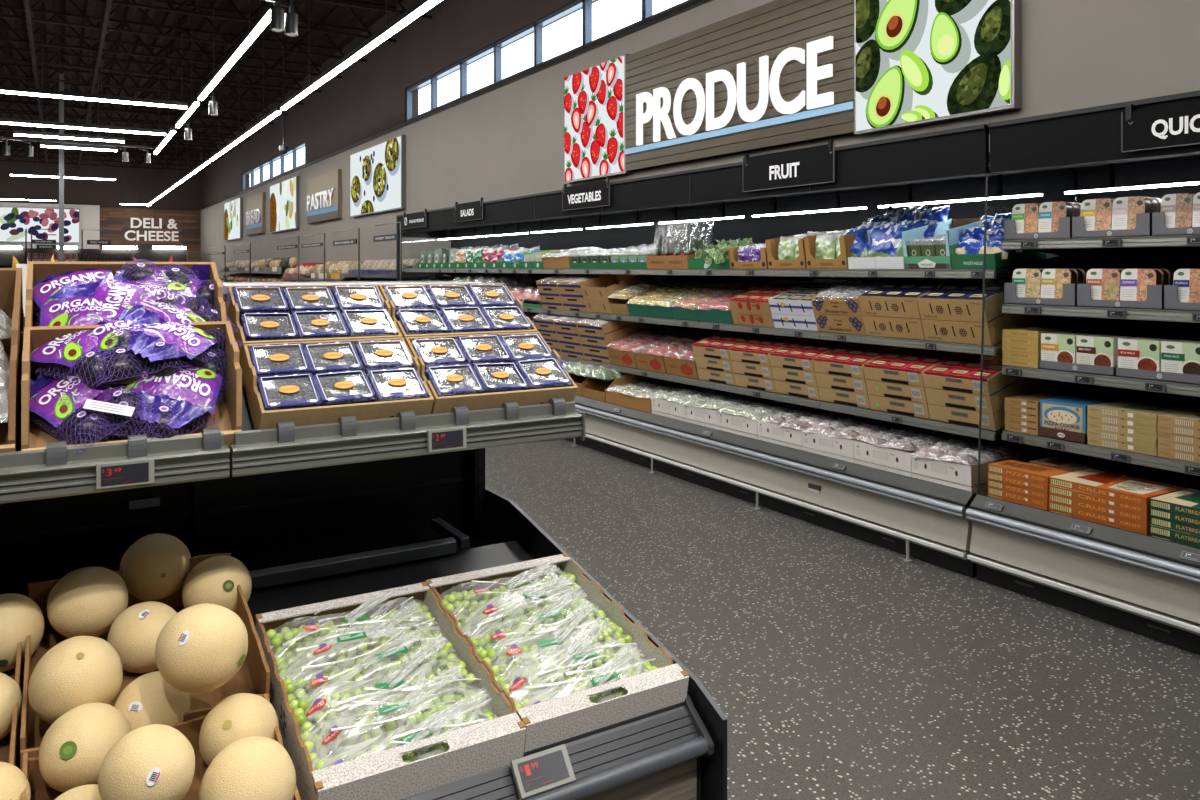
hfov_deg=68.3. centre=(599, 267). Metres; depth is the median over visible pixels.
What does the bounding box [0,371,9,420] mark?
bag
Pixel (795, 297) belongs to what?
blackberry punnet
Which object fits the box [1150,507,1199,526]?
pizza box
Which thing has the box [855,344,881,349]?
raspberry punnet
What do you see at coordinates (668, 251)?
bunch
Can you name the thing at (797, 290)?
blackberry punnet
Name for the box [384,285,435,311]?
blueberry clamshell
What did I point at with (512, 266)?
tray
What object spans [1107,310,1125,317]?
price tag
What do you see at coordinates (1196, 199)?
meal
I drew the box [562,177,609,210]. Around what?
sign
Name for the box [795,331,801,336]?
price tag
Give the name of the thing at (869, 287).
pack
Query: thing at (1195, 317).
price tag
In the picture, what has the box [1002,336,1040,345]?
bread box
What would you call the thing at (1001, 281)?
blueberry punnet
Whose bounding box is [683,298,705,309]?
pack
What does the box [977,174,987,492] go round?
divider
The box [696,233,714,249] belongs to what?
bunch
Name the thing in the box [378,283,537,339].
cardboard box
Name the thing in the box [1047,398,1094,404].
box
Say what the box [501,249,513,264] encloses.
pack
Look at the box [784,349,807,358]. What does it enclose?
raspberry punnet
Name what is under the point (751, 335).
raspberry punnet
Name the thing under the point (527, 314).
pack
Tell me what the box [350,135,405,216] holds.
picture
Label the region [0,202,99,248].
wall
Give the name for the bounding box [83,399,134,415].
paper notice
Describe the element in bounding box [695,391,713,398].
bag
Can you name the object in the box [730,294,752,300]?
strawberry punnet
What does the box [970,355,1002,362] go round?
raspberry punnet
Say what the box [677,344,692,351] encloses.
bag
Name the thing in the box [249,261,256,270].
bread loaf
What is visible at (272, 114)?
diffuser
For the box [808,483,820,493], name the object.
data plate
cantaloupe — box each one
[0,593,43,671]
[0,672,22,739]
[0,762,30,799]
[28,636,122,724]
[39,703,131,792]
[47,566,127,637]
[55,784,100,799]
[98,724,194,799]
[107,601,176,672]
[114,671,189,729]
[119,533,190,600]
[155,603,247,692]
[182,555,251,612]
[199,693,278,766]
[199,736,295,799]
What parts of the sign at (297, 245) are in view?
sign plate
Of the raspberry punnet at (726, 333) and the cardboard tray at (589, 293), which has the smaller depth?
the raspberry punnet at (726, 333)
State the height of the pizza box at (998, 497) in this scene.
0.039 m
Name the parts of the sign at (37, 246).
sign plate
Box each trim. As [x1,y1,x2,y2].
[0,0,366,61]
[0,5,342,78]
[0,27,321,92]
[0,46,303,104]
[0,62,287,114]
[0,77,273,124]
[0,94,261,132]
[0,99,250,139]
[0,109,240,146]
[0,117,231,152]
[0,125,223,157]
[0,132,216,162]
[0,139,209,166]
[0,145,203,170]
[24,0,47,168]
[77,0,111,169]
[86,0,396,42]
[199,0,711,209]
[310,0,431,18]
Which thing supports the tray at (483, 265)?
on the refrigerated case at (926, 521)
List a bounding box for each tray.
[302,262,346,266]
[417,263,423,268]
[423,262,433,268]
[430,263,438,268]
[438,262,445,268]
[446,262,454,268]
[454,262,462,268]
[462,262,470,268]
[470,262,479,268]
[480,262,489,268]
[489,262,499,268]
[499,262,509,268]
[509,261,521,268]
[520,261,532,268]
[521,300,543,308]
[532,261,543,268]
[533,318,555,328]
[535,326,557,337]
[536,274,576,290]
[538,290,561,300]
[541,299,563,309]
[541,335,559,346]
[542,251,600,268]
[548,345,561,354]
[554,316,586,330]
[556,329,580,340]
[557,274,616,291]
[558,338,582,349]
[559,280,617,301]
[560,347,584,359]
[562,300,609,311]
[569,262,609,268]
[569,374,589,395]
[576,319,636,333]
[579,322,658,343]
[580,275,641,300]
[581,325,659,353]
[583,341,657,363]
[583,375,647,401]
[584,299,612,313]
[605,389,651,412]
[609,262,646,268]
[609,278,676,314]
[627,283,693,316]
[646,254,694,268]
[649,284,718,318]
[670,284,731,320]
[688,258,729,268]
[692,330,756,359]
[694,356,732,372]
[696,285,759,323]
[697,368,735,385]
[729,280,808,313]
[729,334,797,365]
[731,312,773,327]
[731,361,772,378]
[734,373,775,392]
[768,279,846,315]
[769,338,842,371]
[771,366,816,385]
[772,313,817,330]
[774,380,819,400]
[811,277,892,316]
[812,342,894,378]
[814,314,865,334]
[815,372,867,393]
[818,387,870,408]
[848,256,878,268]
[858,278,954,318]
[862,316,924,339]
[863,347,954,386]
[865,379,926,402]
[868,394,929,419]
[875,256,904,268]
[917,274,1012,322]
[921,314,1040,345]
[922,352,1023,395]
[925,377,1050,413]
[928,380,1060,430]
[951,249,1045,268]
[1004,217,1070,239]
[1004,283,1075,305]
[1038,426,1087,443]
[1039,360,1114,375]
[1071,213,1150,237]
[1076,284,1162,309]
[1115,367,1199,384]
[1151,212,1199,235]
[1163,285,1199,310]
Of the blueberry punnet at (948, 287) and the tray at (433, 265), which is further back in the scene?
the tray at (433, 265)
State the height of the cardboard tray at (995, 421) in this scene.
0.252 m
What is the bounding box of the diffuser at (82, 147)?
[41,145,116,151]
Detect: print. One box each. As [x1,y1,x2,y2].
[30,330,91,360]
[32,373,86,418]
[33,272,104,300]
[45,299,105,325]
[93,320,149,349]
[102,283,148,317]
[119,371,147,392]
[137,282,185,303]
[143,300,205,323]
[143,368,216,407]
[147,322,213,354]
[156,270,196,284]
[302,622,318,630]
[306,698,325,714]
[310,674,327,685]
[313,643,330,653]
[322,725,342,743]
[337,632,366,641]
[342,616,369,620]
[375,680,405,689]
[378,646,407,658]
[379,702,410,713]
[398,729,432,743]
[439,664,448,670]
[473,587,486,592]
[483,604,497,613]
[491,630,506,638]
[506,644,521,654]
[507,581,530,586]
[509,676,525,690]
[524,594,547,597]
[536,638,562,646]
[538,610,562,619]
[572,653,599,658]
[590,672,618,684]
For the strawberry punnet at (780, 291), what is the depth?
6.30 m
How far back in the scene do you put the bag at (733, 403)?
6.52 m
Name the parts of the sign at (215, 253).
sign plate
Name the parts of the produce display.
price rail, panel, price rail, rail, panel, edge trim, panel, kick plate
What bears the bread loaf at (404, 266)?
on the rack at (410, 276)
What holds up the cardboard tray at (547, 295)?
on the cardboard tray at (548, 304)
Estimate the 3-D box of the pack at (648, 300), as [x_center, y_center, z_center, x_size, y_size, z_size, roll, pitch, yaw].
[0.417,0.281,7.508,0.150,0.072,0.175,0,0,-40]
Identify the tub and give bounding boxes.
[570,252,587,262]
[580,252,598,262]
[590,252,607,262]
[600,251,616,261]
[610,248,628,261]
[619,248,637,261]
[628,247,647,261]
[637,247,655,261]
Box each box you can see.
[0,268,22,452]
[21,321,241,450]
[25,261,226,326]
[226,284,402,366]
[241,337,433,429]
[255,582,525,799]
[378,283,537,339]
[405,332,577,413]
[425,553,688,751]
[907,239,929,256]
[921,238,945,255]
[922,236,943,242]
[935,238,945,255]
[988,460,1070,483]
[988,472,1049,492]
[988,479,1048,499]
[988,487,1048,507]
[988,494,1048,510]
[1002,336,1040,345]
[1002,343,1040,352]
[1002,358,1038,367]
[1003,327,1071,338]
[1003,350,1040,360]
[1004,404,1039,414]
[1005,393,1075,408]
[1005,411,1039,421]
[1005,417,1039,428]
[1005,424,1037,435]
[1029,457,1100,471]
[1040,399,1087,432]
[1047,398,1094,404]
[1049,485,1149,514]
[1049,493,1150,523]
[1049,501,1150,532]
[1049,509,1149,535]
[1050,469,1185,505]
[1051,398,1099,403]
[1056,397,1102,403]
[1064,396,1108,402]
[1087,413,1156,430]
[1087,421,1157,438]
[1087,429,1157,447]
[1088,400,1195,422]
[1088,437,1157,455]
[1150,488,1199,517]
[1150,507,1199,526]
[1150,524,1199,545]
[1150,534,1199,547]
[1151,516,1199,535]
[1157,423,1199,437]
[1158,408,1199,428]
[1158,432,1199,445]
[1158,440,1199,454]
[1158,448,1199,462]
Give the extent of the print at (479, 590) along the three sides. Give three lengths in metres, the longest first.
0.038 x 0.028 x 0.005 m
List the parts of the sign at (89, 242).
sign plate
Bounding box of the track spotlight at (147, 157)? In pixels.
[139,148,150,162]
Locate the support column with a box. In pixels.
[59,73,63,260]
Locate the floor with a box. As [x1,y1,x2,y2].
[485,439,1199,799]
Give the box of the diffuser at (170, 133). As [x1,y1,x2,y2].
[154,130,175,153]
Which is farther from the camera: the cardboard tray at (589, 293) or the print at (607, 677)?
the cardboard tray at (589, 293)
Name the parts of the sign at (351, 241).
sign plate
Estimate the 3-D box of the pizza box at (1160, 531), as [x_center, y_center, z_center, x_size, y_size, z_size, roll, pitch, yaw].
[2.633,1.141,3.814,0.342,0.040,0.327,0,0,-32]
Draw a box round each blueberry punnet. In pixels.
[860,289,889,295]
[875,283,904,289]
[879,290,908,296]
[892,283,921,290]
[897,290,928,297]
[912,284,938,290]
[919,291,952,298]
[925,278,954,283]
[933,284,966,290]
[939,291,972,298]
[955,284,986,291]
[961,292,994,299]
[969,278,1000,284]
[975,285,1003,293]
[989,278,1011,284]
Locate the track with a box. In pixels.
[0,137,153,148]
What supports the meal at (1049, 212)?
in the display tray at (1064, 232)
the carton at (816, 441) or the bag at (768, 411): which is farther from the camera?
the bag at (768, 411)
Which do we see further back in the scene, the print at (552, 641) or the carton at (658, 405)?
the carton at (658, 405)
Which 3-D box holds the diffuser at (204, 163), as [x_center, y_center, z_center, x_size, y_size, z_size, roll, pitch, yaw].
[-11.366,-2.504,24.360,0.060,0.032,8.197,0,0,-31]
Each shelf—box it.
[0,246,186,267]
[17,317,24,450]
[217,271,284,273]
[229,385,253,462]
[342,274,434,277]
[408,253,1071,280]
[457,536,494,550]
[523,301,1071,350]
[560,355,1071,435]
[1009,431,1199,463]
[1010,365,1195,384]
[1021,304,1187,318]
[1030,248,1079,259]
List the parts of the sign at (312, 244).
sign plate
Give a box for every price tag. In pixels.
[96,458,154,489]
[427,426,466,451]
[510,744,575,799]
[702,430,711,435]
[706,270,711,274]
[752,328,758,332]
[753,391,759,396]
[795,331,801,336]
[810,271,816,275]
[832,463,845,470]
[837,335,845,340]
[868,271,876,276]
[892,416,900,422]
[925,271,934,276]
[925,343,935,349]
[971,271,981,277]
[984,501,1003,511]
[1006,368,1021,375]
[1007,434,1022,442]
[1020,241,1036,247]
[1024,307,1040,313]
[1047,441,1063,450]
[1070,523,1091,534]
[1074,375,1092,383]
[1102,239,1120,246]
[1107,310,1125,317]
[1111,452,1129,462]
[1145,383,1165,391]
[1179,551,1199,562]
[1184,465,1199,475]
[1186,237,1199,244]
[1192,313,1199,321]
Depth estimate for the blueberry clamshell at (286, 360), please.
2.10 m
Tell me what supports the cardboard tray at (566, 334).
on the cardboard tray at (568, 343)
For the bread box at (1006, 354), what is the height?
0.036 m
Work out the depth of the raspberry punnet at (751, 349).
6.30 m
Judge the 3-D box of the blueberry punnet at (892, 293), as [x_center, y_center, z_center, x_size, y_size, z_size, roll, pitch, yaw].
[1.751,0.172,5.258,0.131,0.080,0.138,0,0,-31]
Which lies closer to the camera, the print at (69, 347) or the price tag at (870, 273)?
the print at (69, 347)
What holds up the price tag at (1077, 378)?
attached to the refrigerated case at (1138, 583)
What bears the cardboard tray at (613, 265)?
on the refrigerated case at (926, 521)
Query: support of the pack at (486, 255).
in the tray at (483, 265)
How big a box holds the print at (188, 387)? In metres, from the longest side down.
0.163 x 0.108 x 0.033 m
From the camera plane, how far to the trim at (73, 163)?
34.53 m
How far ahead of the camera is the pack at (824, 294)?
5.72 m
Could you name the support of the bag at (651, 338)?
in the carton at (617, 357)
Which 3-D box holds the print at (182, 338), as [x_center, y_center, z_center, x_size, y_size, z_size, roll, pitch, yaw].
[-0.934,0.141,1.964,0.148,0.024,0.119,23,12,3]
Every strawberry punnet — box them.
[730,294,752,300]
[743,295,766,301]
[744,289,766,294]
[755,295,776,302]
[756,284,778,288]
[756,289,780,294]
[769,290,787,294]
[782,284,801,289]
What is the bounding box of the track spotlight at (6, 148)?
[0,139,9,155]
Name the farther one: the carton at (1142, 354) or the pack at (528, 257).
the pack at (528, 257)
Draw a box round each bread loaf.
[226,262,231,270]
[229,262,235,270]
[233,262,239,270]
[237,262,243,270]
[241,262,247,270]
[245,262,251,270]
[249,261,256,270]
[255,260,261,270]
[259,260,265,270]
[263,260,270,270]
[267,260,275,270]
[272,260,280,270]
[277,260,288,271]
[283,268,290,276]
[287,268,295,276]
[289,257,297,267]
[291,268,297,276]
[300,268,312,277]
[311,264,318,277]
[315,264,323,277]
[319,264,327,278]
[323,264,331,278]
[327,264,335,278]
[331,264,339,278]
[335,264,344,279]
[340,264,351,279]
[348,263,357,273]
[353,263,363,273]
[360,263,368,273]
[363,263,373,273]
[369,263,379,273]
[374,263,385,274]
[380,263,391,274]
[386,263,395,274]
[392,263,407,275]
[403,259,411,265]
[408,259,419,267]
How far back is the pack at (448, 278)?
12.30 m
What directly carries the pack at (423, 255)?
in the tray at (419, 265)
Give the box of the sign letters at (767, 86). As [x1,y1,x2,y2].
[636,36,833,145]
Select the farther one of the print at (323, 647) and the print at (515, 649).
the print at (515, 649)
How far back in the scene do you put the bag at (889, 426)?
5.57 m
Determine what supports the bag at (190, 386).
in the cardboard box at (228, 412)
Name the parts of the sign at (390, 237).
sign plate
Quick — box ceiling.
[0,0,402,158]
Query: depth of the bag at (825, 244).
5.81 m
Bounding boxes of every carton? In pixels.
[0,641,22,799]
[20,553,269,770]
[21,693,300,799]
[607,328,680,368]
[634,331,712,373]
[651,397,683,417]
[652,411,683,420]
[663,356,698,378]
[683,405,717,425]
[684,418,718,429]
[718,411,758,435]
[718,427,757,438]
[728,243,767,268]
[757,419,810,445]
[758,436,801,449]
[765,231,830,268]
[802,429,856,458]
[802,447,853,462]
[803,229,866,268]
[854,440,918,472]
[854,459,911,476]
[902,218,990,268]
[911,450,1027,486]
[912,473,987,495]
[1041,333,1079,362]
[1055,332,1093,334]
[1076,335,1117,366]
[1084,335,1124,337]
[1094,334,1131,337]
[1118,338,1160,370]
[1130,338,1171,340]
[1132,337,1176,339]
[1161,341,1199,374]
[1172,340,1199,342]
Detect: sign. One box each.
[25,229,55,263]
[31,234,55,260]
[82,230,110,261]
[208,246,225,281]
[234,243,250,281]
[277,236,299,281]
[301,233,324,281]
[333,228,359,280]
[373,221,401,280]
[403,209,426,228]
[455,198,482,221]
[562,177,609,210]
[743,139,834,191]
[1121,101,1199,151]
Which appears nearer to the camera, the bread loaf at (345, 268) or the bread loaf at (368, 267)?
the bread loaf at (368, 267)
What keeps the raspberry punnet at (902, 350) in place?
in the cardboard tray at (892, 376)
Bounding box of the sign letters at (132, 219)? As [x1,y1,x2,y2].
[125,218,178,240]
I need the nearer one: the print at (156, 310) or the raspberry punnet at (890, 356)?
the print at (156, 310)
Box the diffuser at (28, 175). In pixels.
[10,174,114,179]
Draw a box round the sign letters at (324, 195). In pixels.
[307,188,334,210]
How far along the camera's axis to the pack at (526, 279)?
10.27 m
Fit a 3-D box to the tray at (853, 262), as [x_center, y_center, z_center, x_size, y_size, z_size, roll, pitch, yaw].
[1.812,-0.061,5.587,0.466,0.136,0.216,0,0,-31]
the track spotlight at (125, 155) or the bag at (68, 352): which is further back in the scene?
the track spotlight at (125, 155)
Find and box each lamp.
[0,86,187,108]
[0,118,165,135]
[0,197,56,201]
[10,102,115,179]
[13,24,124,142]
[40,142,117,151]
[120,151,147,204]
[147,144,170,205]
[153,29,175,153]
[170,118,209,188]
[175,0,199,127]
[198,0,274,100]
[209,0,280,160]
[280,0,441,109]
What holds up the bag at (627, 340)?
in the carton at (617, 357)
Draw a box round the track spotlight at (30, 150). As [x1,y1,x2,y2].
[20,141,33,156]
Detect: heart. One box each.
[692,248,708,258]
[697,248,707,258]
[702,247,716,263]
[711,247,728,263]
[714,243,729,249]
[723,242,739,248]
[726,238,741,244]
[735,237,752,245]
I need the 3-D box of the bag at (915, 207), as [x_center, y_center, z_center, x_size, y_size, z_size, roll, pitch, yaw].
[1.945,-0.269,5.674,0.140,0.259,0.199,0,0,-36]
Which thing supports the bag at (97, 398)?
in the cardboard box at (228, 412)
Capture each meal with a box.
[1012,203,1039,232]
[1012,269,1042,297]
[1038,201,1071,232]
[1040,269,1075,298]
[1068,202,1078,216]
[1071,269,1082,283]
[1072,202,1081,215]
[1078,269,1087,283]
[1080,198,1113,230]
[1086,269,1121,299]
[1111,196,1149,229]
[1120,269,1161,300]
[1146,197,1156,212]
[1150,197,1160,212]
[1155,269,1168,284]
[1161,193,1194,227]
[1162,269,1173,284]
[1173,269,1199,302]
[1192,192,1199,226]
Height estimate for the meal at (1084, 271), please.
0.175 m
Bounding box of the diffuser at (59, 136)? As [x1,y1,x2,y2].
[14,134,123,142]
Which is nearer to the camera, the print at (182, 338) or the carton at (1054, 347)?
the print at (182, 338)
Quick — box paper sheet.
[16,264,26,316]
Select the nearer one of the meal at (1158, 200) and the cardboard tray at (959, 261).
the meal at (1158, 200)
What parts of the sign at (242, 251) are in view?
sign plate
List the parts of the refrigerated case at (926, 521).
case end panel, price rail, price rail, price rail, price rail, price rail, price rail, price rail, rail post, price rail, price rail, price rail, rail post, price rail, price rail, price rail, panel, kick plate, kick rail, deck rail, rail post, price rail, price rail, price rail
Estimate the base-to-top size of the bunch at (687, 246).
0.314 m
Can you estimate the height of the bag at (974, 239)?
0.180 m
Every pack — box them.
[420,250,427,262]
[427,250,434,262]
[431,275,444,280]
[434,249,441,262]
[441,249,449,262]
[442,276,455,280]
[449,249,457,262]
[455,248,465,262]
[462,276,476,281]
[464,248,475,263]
[465,273,478,280]
[471,247,483,263]
[472,276,490,282]
[478,273,490,279]
[482,246,493,261]
[485,273,503,281]
[487,277,501,282]
[491,246,503,261]
[497,273,521,289]
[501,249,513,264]
[507,244,518,250]
[510,273,535,288]
[511,248,524,264]
[511,286,525,301]
[520,287,537,302]
[523,252,535,261]
[524,312,537,318]
[528,246,539,252]
[530,289,541,303]
[533,313,550,318]
[535,252,556,260]
[541,252,560,257]
[543,315,559,320]
[554,251,578,257]
[554,316,570,320]
[556,274,572,278]
[558,278,574,284]
[562,360,579,373]
[565,317,582,323]
[567,274,585,279]
[569,362,589,375]
[570,278,587,283]
[572,249,590,253]
[578,318,595,323]
[579,275,594,278]
[582,365,602,378]
[584,247,602,251]
[590,319,607,326]
[592,367,617,380]
[606,384,631,391]
[607,290,635,298]
[610,368,629,377]
[619,387,643,396]
[622,285,646,294]
[623,383,644,389]
[627,295,648,303]
[634,392,658,398]
[635,280,660,288]
[636,381,658,387]
[638,297,656,304]
[638,386,658,392]
[643,290,657,297]
[649,291,669,298]
[649,297,666,305]
[652,385,673,390]
[653,389,673,392]
[654,286,671,292]
[658,297,678,306]
[664,291,680,298]
[665,286,683,293]
[669,387,685,391]
[671,298,692,306]
[674,292,691,299]
[677,287,691,292]
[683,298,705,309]
[687,292,706,300]
[688,287,705,294]
[696,298,725,309]
[700,287,720,295]
[700,294,717,301]
[711,287,734,295]
[713,301,729,310]
[714,292,735,301]
[727,288,746,295]
[812,289,838,300]
[827,284,854,291]
[828,291,851,300]
[841,284,867,293]
[844,290,866,297]
[858,284,879,291]
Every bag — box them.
[0,309,23,338]
[0,345,9,372]
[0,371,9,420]
[12,254,53,267]
[22,329,141,388]
[29,368,156,452]
[31,281,111,369]
[33,268,114,321]
[36,385,139,445]
[59,278,191,320]
[91,316,190,385]
[98,361,185,437]
[114,267,234,315]
[119,259,198,306]
[119,293,240,332]
[127,316,243,367]
[127,405,220,438]
[134,348,228,427]
[266,588,436,662]
[276,600,449,690]
[283,626,460,713]
[289,633,479,732]
[301,665,489,766]
[313,688,496,770]
[442,564,581,626]
[455,577,598,636]
[463,587,610,661]
[478,601,632,682]
[497,618,643,703]
[514,644,658,709]
[607,341,627,348]
[619,343,638,350]
[620,337,636,343]
[629,333,645,339]
[630,338,649,345]
[634,345,653,353]
[640,329,656,336]
[643,335,661,342]
[647,340,664,347]
[647,346,669,355]
[653,331,669,337]
[653,392,676,398]
[658,338,674,343]
[660,342,679,350]
[664,349,686,357]
[665,333,684,340]
[666,395,689,402]
[670,338,689,346]
[672,391,687,396]
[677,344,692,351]
[678,350,694,361]
[678,388,699,394]
[682,335,701,342]
[683,394,704,399]
[683,398,711,406]
[694,387,710,392]
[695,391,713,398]
[698,401,728,409]
[702,397,719,402]
[706,389,727,395]
[710,394,733,401]
[717,400,740,406]
[718,405,743,415]
[723,393,744,399]
[729,398,751,405]
[735,408,767,419]
[736,404,758,409]
[738,245,749,261]
[749,245,761,261]
[749,402,771,407]
[754,406,778,415]
[761,414,791,423]
[767,406,792,412]
[773,411,801,420]
[777,236,795,259]
[778,419,811,429]
[788,409,813,417]
[794,234,808,236]
[794,236,805,259]
[795,416,826,424]
[800,408,827,414]
[803,424,835,434]
[807,231,823,235]
[808,414,835,421]
[815,233,836,258]
[816,420,849,429]
[819,411,849,419]
[829,428,864,439]
[833,230,844,257]
[833,418,861,427]
[836,232,846,258]
[844,426,877,434]
[845,224,866,256]
[845,416,874,424]
[855,422,886,432]
[856,433,890,446]
[862,221,886,241]
[864,224,882,256]
[867,214,888,222]
[867,221,893,256]
[871,420,900,431]
[874,431,903,440]
[880,440,922,451]
[884,219,907,256]
[885,429,917,437]
[886,205,909,214]
[887,213,902,221]
[895,220,916,229]
[897,426,930,434]
[898,437,931,450]
[899,210,919,220]
[904,206,916,213]
[911,218,938,241]
[911,433,948,445]
[912,204,927,212]
[913,446,950,460]
[914,208,932,220]
[926,431,960,440]
[929,442,963,453]
[932,205,949,221]
[939,451,983,465]
[944,438,977,450]
[955,227,981,253]
[957,448,997,462]
[959,437,988,447]
[961,229,997,253]
[972,446,1010,459]
[978,228,1009,258]
[980,215,994,220]
[980,218,1009,229]
[984,441,1022,455]
[994,213,1011,219]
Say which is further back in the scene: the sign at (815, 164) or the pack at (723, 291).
the pack at (723, 291)
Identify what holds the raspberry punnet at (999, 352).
in the cardboard tray at (997, 382)
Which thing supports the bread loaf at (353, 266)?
on the rack at (410, 276)
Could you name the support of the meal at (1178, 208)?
in the display tray at (1158, 228)
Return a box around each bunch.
[652,224,674,255]
[662,224,683,255]
[669,238,692,255]
[678,225,700,240]
[679,237,697,254]
[690,234,700,253]
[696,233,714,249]
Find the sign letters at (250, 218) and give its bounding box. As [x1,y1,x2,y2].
[246,208,260,224]
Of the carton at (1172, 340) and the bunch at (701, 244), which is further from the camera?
the bunch at (701, 244)
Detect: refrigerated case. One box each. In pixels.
[397,124,1077,577]
[966,90,1199,662]
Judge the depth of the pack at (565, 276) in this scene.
8.82 m
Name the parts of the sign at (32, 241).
sign plate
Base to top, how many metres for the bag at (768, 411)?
0.064 m
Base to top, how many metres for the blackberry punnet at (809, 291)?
0.080 m
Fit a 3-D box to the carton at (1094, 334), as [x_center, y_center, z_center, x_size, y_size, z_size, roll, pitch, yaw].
[2.500,0.417,4.323,0.048,0.172,0.176,0,0,-31]
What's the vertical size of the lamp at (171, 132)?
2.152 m
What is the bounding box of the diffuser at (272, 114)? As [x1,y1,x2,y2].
[210,111,280,160]
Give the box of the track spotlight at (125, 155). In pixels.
[118,147,128,161]
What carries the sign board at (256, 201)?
attached to the wall at (507, 141)
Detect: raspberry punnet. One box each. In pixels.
[693,339,714,346]
[704,341,725,348]
[706,335,725,340]
[716,336,738,341]
[716,342,738,349]
[717,331,736,335]
[729,332,748,336]
[729,337,751,342]
[730,344,752,351]
[741,333,756,338]
[742,339,764,344]
[742,345,765,352]
[754,334,776,339]
[755,340,777,345]
[755,346,777,354]
[767,335,787,340]
[769,341,791,347]
[770,348,794,356]
[783,343,806,348]
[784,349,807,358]
[795,338,818,343]
[796,344,821,350]
[797,351,822,359]
[809,339,830,345]
[811,346,836,352]
[814,353,840,361]
[827,347,852,354]
[829,355,857,363]
[841,342,863,348]
[842,349,870,355]
[845,356,873,365]
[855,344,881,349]
[859,351,886,357]
[864,359,894,368]
[871,345,893,352]
[878,353,907,360]
[883,361,913,370]
[890,347,917,353]
[896,354,926,362]
[902,363,931,373]
[915,356,946,364]
[924,365,955,376]
[938,359,968,367]
[944,367,976,378]
[959,361,989,369]
[965,370,998,381]
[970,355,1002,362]
[978,363,1009,371]
[992,357,1003,363]
[996,348,1002,355]
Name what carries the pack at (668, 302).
in the cardboard tray at (656, 311)
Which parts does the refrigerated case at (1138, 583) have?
kick rail, deck rail, kick plate, price rail, price rail, price rail, price rail, panel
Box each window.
[243,142,304,189]
[406,0,692,121]
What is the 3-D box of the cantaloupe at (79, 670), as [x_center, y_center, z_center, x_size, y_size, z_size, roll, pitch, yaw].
[-0.999,0.788,1.688,0.159,0.162,0.155,0,0,36]
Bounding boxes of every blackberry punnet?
[772,294,795,299]
[784,288,806,293]
[784,294,808,299]
[798,289,821,294]
[799,295,812,300]
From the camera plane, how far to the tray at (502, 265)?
9.86 m
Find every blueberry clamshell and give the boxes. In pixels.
[232,286,288,322]
[241,312,298,340]
[249,343,310,386]
[257,372,321,410]
[283,287,338,314]
[292,310,348,338]
[303,341,363,376]
[312,369,376,405]
[332,285,385,312]
[341,309,397,336]
[355,340,413,374]
[367,367,428,401]
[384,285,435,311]
[395,309,450,334]
[411,337,467,369]
[425,363,484,396]
[427,285,477,311]
[439,306,492,332]
[456,334,512,366]
[467,284,516,309]
[472,362,529,392]
[481,306,532,330]
[499,333,553,365]
[515,357,571,389]
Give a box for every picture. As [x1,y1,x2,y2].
[0,207,79,242]
[224,197,242,240]
[270,176,298,232]
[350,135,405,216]
[564,54,631,182]
[854,0,1021,134]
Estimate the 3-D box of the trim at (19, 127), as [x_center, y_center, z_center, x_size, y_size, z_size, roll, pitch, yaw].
[-19.622,-4.310,28.441,13.996,0.620,0.080,0,0,-31]
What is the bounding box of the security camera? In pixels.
[279,29,288,153]
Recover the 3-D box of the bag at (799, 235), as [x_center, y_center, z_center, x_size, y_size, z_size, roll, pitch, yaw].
[1.415,-0.136,6.232,0.085,0.207,0.173,0,0,-35]
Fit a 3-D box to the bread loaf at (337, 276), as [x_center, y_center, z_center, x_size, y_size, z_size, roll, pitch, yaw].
[-4.676,0.074,16.075,0.202,0.300,0.293,0,0,-31]
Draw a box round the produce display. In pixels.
[0,281,726,799]
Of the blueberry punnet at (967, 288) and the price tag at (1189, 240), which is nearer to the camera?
the price tag at (1189, 240)
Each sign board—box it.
[246,192,264,234]
[307,169,341,223]
[625,0,853,170]
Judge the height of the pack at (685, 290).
0.078 m
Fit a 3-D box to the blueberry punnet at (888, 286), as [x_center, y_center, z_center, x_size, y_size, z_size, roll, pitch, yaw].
[1.784,0.134,5.441,0.131,0.080,0.138,0,0,-31]
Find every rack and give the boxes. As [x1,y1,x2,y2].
[217,271,303,280]
[281,277,374,281]
[342,272,442,280]
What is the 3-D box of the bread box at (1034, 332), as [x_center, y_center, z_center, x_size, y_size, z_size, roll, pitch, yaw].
[2.302,0.341,4.655,0.302,0.036,0.198,0,0,-31]
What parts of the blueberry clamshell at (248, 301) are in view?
lid frame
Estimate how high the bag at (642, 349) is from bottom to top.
0.074 m
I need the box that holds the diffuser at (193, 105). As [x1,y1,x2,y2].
[176,102,198,127]
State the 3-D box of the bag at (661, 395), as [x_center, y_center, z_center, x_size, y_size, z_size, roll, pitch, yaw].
[0.524,1.015,7.041,0.131,0.059,0.225,0,0,-30]
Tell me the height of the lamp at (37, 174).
2.152 m
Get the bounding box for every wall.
[0,146,201,209]
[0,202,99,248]
[100,207,200,261]
[201,0,1199,278]
[202,0,598,207]
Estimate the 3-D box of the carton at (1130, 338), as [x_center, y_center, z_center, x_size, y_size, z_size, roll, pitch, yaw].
[2.552,0.417,4.119,0.048,0.172,0.184,0,0,-31]
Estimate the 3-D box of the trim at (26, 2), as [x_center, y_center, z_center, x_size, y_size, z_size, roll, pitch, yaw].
[-9.481,-3.940,14.715,0.060,0.080,46.800,0,0,-31]
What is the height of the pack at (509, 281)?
0.246 m
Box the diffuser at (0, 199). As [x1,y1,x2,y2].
[0,199,56,201]
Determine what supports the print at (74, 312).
attached to the bag at (79, 310)
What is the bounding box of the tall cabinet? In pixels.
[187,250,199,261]
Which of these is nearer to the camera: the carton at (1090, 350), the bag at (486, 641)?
the bag at (486, 641)
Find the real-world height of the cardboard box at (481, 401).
0.213 m
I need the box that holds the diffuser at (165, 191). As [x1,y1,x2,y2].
[147,189,170,205]
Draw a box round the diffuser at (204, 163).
[170,161,209,188]

